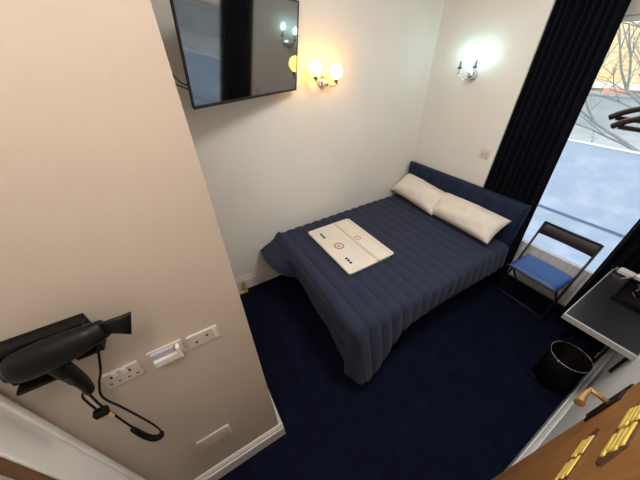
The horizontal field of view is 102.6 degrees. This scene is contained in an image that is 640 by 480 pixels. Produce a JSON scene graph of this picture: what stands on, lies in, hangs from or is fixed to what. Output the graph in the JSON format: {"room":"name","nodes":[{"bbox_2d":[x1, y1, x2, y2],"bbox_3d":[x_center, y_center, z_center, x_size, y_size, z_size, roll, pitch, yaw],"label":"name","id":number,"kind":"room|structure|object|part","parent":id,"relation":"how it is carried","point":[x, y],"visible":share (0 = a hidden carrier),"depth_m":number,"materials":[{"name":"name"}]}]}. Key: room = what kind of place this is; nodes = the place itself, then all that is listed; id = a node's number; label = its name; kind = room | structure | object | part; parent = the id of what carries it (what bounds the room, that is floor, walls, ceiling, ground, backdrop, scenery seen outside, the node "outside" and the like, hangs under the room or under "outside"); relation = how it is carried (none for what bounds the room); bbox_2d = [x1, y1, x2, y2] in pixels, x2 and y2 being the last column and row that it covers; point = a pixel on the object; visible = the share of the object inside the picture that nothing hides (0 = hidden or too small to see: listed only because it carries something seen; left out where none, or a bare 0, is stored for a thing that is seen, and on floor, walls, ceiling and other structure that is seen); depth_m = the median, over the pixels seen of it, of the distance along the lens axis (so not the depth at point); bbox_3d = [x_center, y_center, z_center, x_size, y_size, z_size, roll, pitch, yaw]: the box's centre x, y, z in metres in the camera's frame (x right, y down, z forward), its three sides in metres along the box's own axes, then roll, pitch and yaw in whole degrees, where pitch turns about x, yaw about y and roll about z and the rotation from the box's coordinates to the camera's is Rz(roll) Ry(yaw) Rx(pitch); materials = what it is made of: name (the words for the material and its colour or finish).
{"room":"hotel room","nodes":[
{"label":"hotel room","id":0,"kind":"room"},
{"bbox_2d":[0,393,145,479],"bbox_3d":[-0.626,0.592,0.290,0.120,2.700,0.874,-20,40,-24],"label":"wall","id":1,"kind":"structure","parent":0,"point":[0,393],"depth_m":0.79,"materials":[{"name":"paint"}]},
{"bbox_2d":[0,395,144,479],"bbox_3d":[-0.596,0.836,0.480,0.130,2.080,0.812,-20,40,-24],"label":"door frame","id":2,"kind":"structure","parent":1,"relation":"in","point":[31,448],"depth_m":0.67,"materials":[{"name":"white"}]},
{"bbox_3d":[-0.575,0.886,0.463,0.120,2.020,0.696,-20,40,-24],"label":"frame","id":3,"kind":"part","parent":2,"relation":"part of","materials":[{"name":"brown wood"}]},
{"bbox_2d":[0,0,278,479],"bbox_3d":[-0.967,-0.093,1.230,0.726,2.700,1.471,-20,40,-24],"label":"wall partition","id":4,"kind":"structure","parent":0,"point":[107,211],"depth_m":0.58,"materials":[{"name":"paint"}]},
{"bbox_2d":[0,313,105,395],"bbox_3d":[-0.657,0.277,0.622,0.183,0.122,0.065,-20,40,-24],"label":"holder","id":5,"kind":"object","parent":4,"relation":"attached to","point":[9,346],"visible":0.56,"depth_m":0.61,"materials":[{"name":"black plastic"}]},
{"bbox_2d":[0,316,84,357],"bbox_3d":[-0.663,0.230,0.597,0.183,0.016,0.027,-20,40,-24],"label":"shelf","id":6,"kind":"object","parent":5,"relation":"attached to","point":[9,346],"depth_m":0.60,"materials":[{"name":"black plastic"}]},
{"bbox_3d":[-0.671,0.261,0.639,0.183,0.116,0.010,-20,40,-24],"label":"plate","id":7,"kind":"part","parent":5,"relation":"part of","materials":[{"name":"black plastic"}]},
{"bbox_2d":[0,311,163,441],"bbox_3d":[-0.569,0.478,0.781,0.249,0.676,0.080,-20,40,-24],"label":"hairdryer","id":8,"kind":"object","parent":5,"relation":"on","point":[53,355],"visible":1,"depth_m":0.59,"materials":[{"name":"black plastic"}]},
{"bbox_2d":[64,378,74,384],"bbox_3d":[-0.604,0.340,0.618,0.010,0.025,0.009,-20,40,-24],"label":"rocker switch","id":9,"kind":"object","parent":8,"relation":"attached to","point":[70,381],"depth_m":0.62,"materials":[{"name":"grey plastic"}]},
{"bbox_3d":[-0.616,0.340,0.638,0.041,0.155,0.052,-20,40,-24],"label":"handle","id":10,"kind":"part","parent":8,"relation":"part of","materials":[{"name":"black plastic"}]},
{"bbox_3d":[-0.642,0.454,0.717,0.045,0.137,0.011,2,37,5],"label":"plug cord","id":11,"kind":"part","parent":8,"relation":"part of","materials":[{"name":"black plastic"}]},
{"bbox_3d":[-0.639,0.531,0.789,0.053,0.336,0.011,18,41,24],"label":"hanging cord","id":12,"kind":"part","parent":8,"relation":"part of","materials":[{"name":"black plastic"}]},
{"bbox_3d":[-0.601,0.504,0.808,0.085,0.556,0.015,-20,40,-24],"label":"coiled cord","id":13,"kind":"part","parent":8,"relation":"part of","materials":[{"name":"black plastic"}]},
{"bbox_2d":[101,360,144,388],"bbox_3d":[-0.611,0.418,0.794,0.100,0.066,0.013,-20,40,-24],"label":"double socket","id":14,"kind":"object","parent":4,"relation":"attached to","point":[122,374],"visible":0.98,"depth_m":0.79,"materials":[{"name":"beige plastic"}]},
{"bbox_2d":[146,339,186,367],"bbox_3d":[-0.496,0.373,0.835,0.100,0.066,0.029,-20,40,-24],"label":"switch","id":15,"kind":"object","parent":4,"relation":"attached to","point":[165,354],"visible":1,"depth_m":0.83,"materials":[{"name":"beige plastic"}]},
{"bbox_2d":[175,343,183,356],"bbox_3d":[-0.463,0.364,0.846,0.012,0.054,0.020,-20,40,-24],"label":"rocker switch","id":16,"kind":"object","parent":15,"relation":"attached to","point":[179,347],"depth_m":0.84,"materials":[{"name":"white plastic"}]},
{"bbox_2d":[185,324,219,348],"bbox_3d":[-0.403,0.336,0.888,0.100,0.060,0.013,-20,40,-24],"label":"socket","id":17,"kind":"object","parent":4,"relation":"attached to","point":[194,340],"visible":1,"depth_m":0.88,"materials":[{"name":"beige plastic"}]},
{"bbox_2d":[196,424,232,450],"bbox_3d":[-0.516,0.974,1.264,0.150,0.100,0.013,-20,40,-24],"label":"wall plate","id":18,"kind":"object","parent":4,"relation":"in","point":[224,431],"visible":1,"depth_m":1.25,"materials":[{"name":"beige plastic"}]},
{"bbox_2d":[194,422,285,479],"bbox_3d":[-0.498,1.289,1.498,0.628,0.140,0.022,-20,40,-24],"label":"baseboard","id":19,"kind":"structure","parent":4,"relation":"attached to","point":[224,467],"depth_m":1.50,"materials":[{"name":"white wood"}]},
{"bbox_2d":[269,392,280,423],"bbox_3d":[-0.587,0.851,2.095,0.022,0.140,1.341,-20,40,-24],"label":"baseboard","id":20,"kind":"structure","parent":4,"relation":"attached to","point":[275,409],"depth_m":1.65,"materials":[{"name":"white"}]},
{"bbox_2d":[150,0,444,278],"bbox_3d":[0.079,-0.946,2.352,2.514,2.700,0.120,-20,40,-24],"label":"wall","id":21,"kind":"structure","parent":0,"point":[270,165],"depth_m":2.18,"materials":[{"name":"paint"}]},
{"bbox_2d":[169,63,177,83],"bbox_3d":[-0.902,-0.965,1.495,0.140,0.140,0.050,-20,40,-24],"label":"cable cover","id":22,"kind":"object","parent":21,"relation":"attached to","point":[174,72],"visible":0.2,"depth_m":1.51,"materials":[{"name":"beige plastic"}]},
{"bbox_2d":[170,0,298,109],"bbox_3d":[-0.475,-1.096,1.483,0.286,0.479,0.862,20,42,26],"label":"television","id":23,"kind":"object","parent":21,"relation":"attached to","point":[231,51],"visible":1,"depth_m":1.37,"materials":[{"name":"black plastic"}]},
{"bbox_3d":[-0.394,-1.067,1.439,0.018,0.475,0.854,26,44,21],"label":"casing","id":24,"kind":"part","parent":23,"relation":"part of","materials":[{"name":"black plastic"}]},
{"bbox_2d":[235,266,281,291],"bbox_3d":[0.075,0.125,3.028,2.372,0.175,0.010,-20,40,-24],"label":"baseboard","id":25,"kind":"structure","parent":21,"relation":"attached to","point":[257,277],"depth_m":2.68,"materials":[{"name":"white wood"}]},
{"bbox_2d":[309,60,342,87],"bbox_3d":[0.027,-1.228,1.908,0.274,0.193,0.162,-20,40,-24],"label":"wall sconce","id":26,"kind":"object","parent":21,"relation":"attached to","point":[315,67],"visible":1,"depth_m":1.87,"materials":[{"name":"white glass"}]},
{"bbox_3d":[-0.034,-1.222,1.820,0.096,0.096,0.096,-20,40,-24],"label":"lamp shade","id":27,"kind":"part","parent":26,"relation":"part of","materials":[{"name":"beige glass"}]},
{"bbox_3d":[0.120,-1.254,1.910,0.096,0.096,0.096,-20,40,-24],"label":"lamp shade","id":28,"kind":"part","parent":26,"relation":"part of","materials":[{"name":"beige glass"}]},
{"bbox_2d":[218,274,601,479],"bbox_3d":[0.540,0.835,2.281,3.570,0.100,2.480,-20,40,-24],"label":"floor","id":29,"kind":"structure","parent":0,"point":[456,396],"depth_m":1.85,"materials":[{"name":"blue carpet"}]},
{"bbox_2d":[239,280,247,294],"bbox_3d":[-0.795,0.483,2.587,0.108,0.155,0.032,-20,40,-24],"label":"pipe","id":30,"kind":"object","parent":29,"relation":"on","point":[243,281],"visible":0.8,"depth_m":2.61,"materials":[{"name":"brown metal"}]},
{"bbox_2d":[408,161,531,323],"bbox_3d":[0.683,0.043,2.483,1.711,0.930,1.286,-20,40,-24],"label":"double bed","id":31,"kind":"object","parent":29,"relation":"on","point":[516,211],"visible":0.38,"depth_m":2.37,"materials":[{"name":"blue fabric"}]},
{"bbox_2d":[260,194,507,384],"bbox_3d":[0.582,0.228,2.443,1.891,0.463,1.422,-20,40,-24],"label":"quilt","id":32,"kind":"object","parent":31,"relation":"on","point":[365,312],"visible":0.79,"depth_m":2.06,"materials":[{"name":"blue fabric"}]},
{"bbox_2d":[308,220,389,274],"bbox_3d":[0.241,0.028,2.309,0.440,0.036,0.685,-20,40,-24],"label":"folded towel","id":33,"kind":"object","parent":32,"relation":"on","point":[349,255],"visible":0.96,"depth_m":2.22,"materials":[{"name":"fabric"}]},
{"bbox_2d":[335,219,393,260],"bbox_3d":[0.383,-0.025,2.351,0.178,0.014,0.664,-20,40,-24],"label":"folded towel","id":34,"kind":"object","parent":33,"relation":"on","point":[379,251],"visible":1,"depth_m":2.31,"materials":[{"name":"fabric"}]},
{"bbox_2d":[391,173,446,215],"bbox_3d":[1.099,-0.529,2.837,0.261,0.242,0.635,-18,40,-21],"label":"pillow","id":35,"kind":"object","parent":32,"relation":"on","point":[424,195],"visible":0.96,"depth_m":2.75,"materials":[{"name":"fabric"}]},
{"bbox_2d":[432,193,511,244],"bbox_3d":[1.380,-0.240,2.447,0.255,0.229,0.692,-18,40,-21],"label":"pillow","id":36,"kind":"object","parent":32,"relation":"on","point":[481,223],"visible":0.97,"depth_m":2.33,"materials":[{"name":"fabric"}]},
{"bbox_3d":[1.386,-0.318,2.739,0.068,0.680,1.286,-20,40,-24],"label":"headboard","id":37,"kind":"part","parent":31,"relation":"part of","materials":[{"name":"fabric"}]},
{"bbox_2d":[492,221,603,324],"bbox_3d":[1.940,0.293,2.246,0.449,0.775,0.433,-18,40,-21],"label":"folding chair","id":38,"kind":"object","parent":29,"relation":"on","point":[537,270],"visible":1,"depth_m":2.14,"materials":[{"name":"blue fabric"}]},
{"bbox_3d":[1.879,0.327,2.474,0.383,0.425,0.018,-18,40,-21],"label":"leg","id":39,"kind":"part","parent":38,"relation":"part of","materials":[{"name":"grey metal"}]},
{"bbox_3d":[1.877,0.273,2.190,0.310,0.020,0.381,-18,40,-21],"label":"seat frame","id":40,"kind":"part","parent":38,"relation":"part of","materials":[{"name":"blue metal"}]},
{"bbox_3d":[1.883,0.259,2.184,0.295,0.023,0.364,-18,40,-21],"label":"seat","id":41,"kind":"part","parent":38,"relation":"part of","materials":[{"name":"blue fabric"}]},
{"bbox_3d":[2.035,-0.010,2.103,0.058,0.095,0.398,-18,40,-21],"label":"backrest","id":42,"kind":"part","parent":38,"relation":"part of","materials":[{"name":"grey plastic"}]},
{"bbox_3d":[2.043,-0.055,2.078,0.018,0.018,0.392,-18,40,-21],"label":"rail","id":43,"kind":"part","parent":38,"relation":"part of","materials":[{"name":"grey metal"}]},
{"bbox_2d":[530,341,593,391],"bbox_3d":[1.691,0.901,1.811,0.231,0.309,0.227,-20,40,-24],"label":"waste bin","id":44,"kind":"object","parent":29,"relation":"on","point":[563,364],"visible":1,"depth_m":1.78,"materials":[{"name":"black metal"},{"name":"silver metal"}]},
{"bbox_2d":[560,269,639,372],"bbox_3d":[1.806,0.682,1.739,0.734,0.741,0.307,-20,40,-24],"label":"desk","id":45,"kind":"object","parent":29,"relation":"on","point":[615,325],"visible":0.93,"depth_m":1.46,"materials":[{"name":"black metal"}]},
{"bbox_3d":[2.038,0.531,1.962,0.024,0.710,0.024,-20,40,-24],"label":"leg","id":46,"kind":"part","parent":45,"relation":"part of","materials":[{"name":"black plastic"}]},
{"bbox_3d":[2.149,0.640,1.812,0.024,0.710,0.024,-20,40,-24],"label":"leg","id":47,"kind":"part","parent":45,"relation":"part of","materials":[{"name":"black plastic"}]},
{"bbox_2d":[609,264,639,280],"bbox_3d":[1.988,0.234,1.667,0.169,0.055,0.193,-16,39,-19],"label":"plug adaptor","id":48,"kind":"object","parent":45,"relation":"on","point":[623,271],"visible":0.9,"depth_m":1.69,"materials":[{"name":"white plastic"}]},
{"bbox_2d":[610,278,639,313],"bbox_3d":[1.927,0.347,1.534,0.280,0.037,0.197,-20,40,-24],"label":"tray","id":49,"kind":"object","parent":45,"relation":"on","point":[624,296],"visible":0.97,"depth_m":1.55,"materials":[{"name":"black plastic"}]},
{"bbox_2d":[632,283,639,298],"bbox_3d":[1.951,0.315,1.544,0.090,0.060,0.090,-20,40,-24],"label":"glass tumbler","id":50,"kind":"object","parent":49,"relation":"on","point":[636,292],"visible":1,"depth_m":1.55,"materials":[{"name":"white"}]},
{"bbox_2d":[413,0,555,186],"bbox_3d":[1.487,-1.127,2.552,0.420,2.700,0.862,-20,40,-24],"label":"wall","id":51,"kind":"structure","parent":0,"point":[460,118],"depth_m":2.19,"materials":[{"name":"paint"}]},
{"bbox_2d":[457,50,479,81],"bbox_3d":[1.252,-1.445,2.138,0.113,0.223,0.174,-20,40,-24],"label":"wall sconce","id":52,"kind":"object","parent":51,"relation":"attached to","point":[472,74],"visible":1,"depth_m":2.14,"materials":[{"name":"silver metal"}]},
{"bbox_2d":[479,148,490,159],"bbox_3d":[1.481,-0.773,2.308,0.012,0.080,0.080,-20,40,-24],"label":"light switch","id":53,"kind":"object","parent":51,"relation":"attached to","point":[484,153],"visible":1,"depth_m":2.30,"materials":[{"name":"beige plastic"}]},
{"bbox_2d":[483,0,630,283],"bbox_3d":[1.686,-0.639,2.069,0.064,2.420,0.500,-20,40,-24],"label":"curtain","id":54,"kind":"object","parent":51,"relation":"attached to","point":[577,38],"visible":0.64,"depth_m":1.83,"materials":[{"name":"fabric"}]},
{"bbox_2d":[509,0,639,306],"bbox_3d":[2.185,-0.617,1.837,0.120,2.700,1.363,-20,40,-24],"label":"wall","id":55,"kind":"structure","parent":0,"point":[634,7],"depth_m":1.59,"materials":[{"name":"paint"}]},
{"bbox_2d":[507,239,593,305],"bbox_3d":[2.152,0.345,2.388,0.106,0.476,0.860,-20,40,-24],"label":"radiator","id":56,"kind":"object","parent":55,"relation":"attached to","point":[569,267],"visible":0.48,"depth_m":2.31,"materials":[{"name":"white metal"}]},
{"bbox_2d":[522,239,593,274],"bbox_3d":[2.122,0.168,2.239,0.043,0.013,0.860,-20,40,-24],"label":"window sill","id":57,"kind":"structure","parent":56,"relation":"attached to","point":[569,263],"depth_m":2.26,"materials":[{"name":"white metal"}]},
{"bbox_2d":[523,14,639,271],"bbox_3d":[2.179,-0.527,1.897,0.060,1.775,1.363,-20,40,-24],"label":"window","id":58,"kind":"structure","parent":55,"relation":"attached to","point":[592,192],"depth_m":2.05,"materials":[{"name":"clear glass"}]},
{"bbox_3d":[2.188,-0.242,2.102,0.004,0.953,1.253,-20,40,-24],"label":"frosted pane","id":59,"kind":"part","parent":58,"relation":"part of","materials":[{"name":"glass"}]},
{"bbox_3d":[2.179,-0.527,1.897,0.060,1.775,1.363,-20,40,-24],"label":"frame","id":60,"kind":"part","parent":58,"relation":"part of","materials":[{"name":"white paint"}]},
{"bbox_2d":[535,351,639,450],"bbox_3d":[1.097,0.298,0.632,3.540,2.700,0.120,-20,40,-24],"label":"wall","id":61,"kind":"structure","parent":0,"point":[608,384],"depth_m":1.33,"materials":[{"name":"white paint"}]},
{"bbox_2d":[505,348,614,469],"bbox_3d":[1.083,1.291,1.443,3.300,0.140,0.028,-20,40,-24],"label":"baseboard","id":62,"kind":"structure","parent":61,"relation":"attached to","point":[546,428],"depth_m":1.63,"materials":[{"name":"white wood"}]},
{"bbox_2d":[492,382,639,479],"bbox_3d":[0.592,0.675,0.719,0.804,1.990,0.081,-20,40,-24],"label":"door","id":63,"kind":"structure","parent":61,"relation":"in","point":[605,444],"depth_m":0.68,"materials":[{"name":"brown wood"}]},
{"bbox_3d":[0.676,0.572,0.675,0.243,0.077,0.002,-20,40,-24],"label":"ornament plate","id":64,"kind":"part","parent":63,"relation":"part of","materials":[{"name":"brown metal"}]},
{"bbox_3d":[0.873,0.516,0.823,0.086,0.035,0.063,-20,40,-24],"label":"handle","id":65,"kind":"part","parent":63,"relation":"part of","materials":[{"name":"gold metal"}]},
{"bbox_3d":[0.689,0.416,0.573,0.256,0.097,0.002,-20,40,-24],"label":"ornament plate","id":66,"kind":"part","parent":63,"relation":"part of","materials":[{"name":"brown metal"}]},
{"bbox_3d":[1.884,-1.418,1.038,0.060,0.060,1.363,-20,40,-24],"label":"curtain rod","id":67,"kind":"object","parent":61,"relation":"attached to","visible":0},
{"bbox_2d":[556,219,639,345],"bbox_3d":[2.154,-0.185,1.439,0.064,2.420,0.357,-20,40,-24],"label":"curtain","id":68,"kind":"object","parent":67,"relation":"hanging from","point":[626,254],"visible":0.3,"depth_m":1.82,"materials":[{"name":"fabric"}]},
{"bbox_3d":[0.708,-0.255,0.156,0.203,0.016,0.167,-20,40,-24],"label":"rail","id":69,"kind":"object","parent":61,"relation":"attached to","visible":0},
{"bbox_2d":[608,106,639,122],"bbox_3d":[0.674,-0.251,0.331,0.009,0.234,0.356,-20,40,-24],"label":"hanger","id":70,"kind":"object","parent":69,"relation":"hanging from","point":[618,115],"visible":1,"depth_m":0.50,"materials":[{"name":"black wood"}]},
{"bbox_2d":[610,115,639,132],"bbox_3d":[0.650,-0.222,0.308,0.010,0.234,0.356,-19,40,-22],"label":"hanger","id":71,"kind":"object","parent":69,"relation":"hanging from","point":[621,124],"visible":1,"depth_m":0.48,"materials":[{"name":"black wood"}]},
{"label":"outside","id":72,"kind":"structure","parent":0,"visible":0},
{"bbox_2d":[569,123,639,149],"bbox_3d":[12.125,-3.420,7.901,23.550,0.130,30.000,-20,40,-24],"label":"ground","id":73,"kind":"structure","parent":72,"point":[633,138],"depth_m":7.27,"materials":[{"name":"white snow"}]},
{"bbox_2d":[575,21,639,151],"bbox_3d":[4.057,-2.868,3.468,3.562,4.678,2.820,19,41,26],"label":"bare tree","id":74,"kind":"object","parent":73,"relation":"on","point":[633,95],"visible":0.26,"depth_m":3.48,"materials":[{"name":"grey plant"}]},
{"bbox_2d":[576,88,639,130],"bbox_3d":[9.920,-3.080,6.526,0.260,1.040,18.000,-20,40,-24],"label":"wall","id":75,"kind":"structure","parent":73,"relation":"on","point":[605,107],"depth_m":7.92,"materials":[{"name":"grey"}]},
{"bbox_2d":[590,21,639,94],"bbox_3d":[12.800,-5.230,4.225,2.200,7.120,22.000,-20,40,-24],"label":"building","id":76,"kind":"structure","parent":73,"relation":"on","point":[597,86],"depth_m":8.24,"materials":[{"name":"brick"}]}
]}

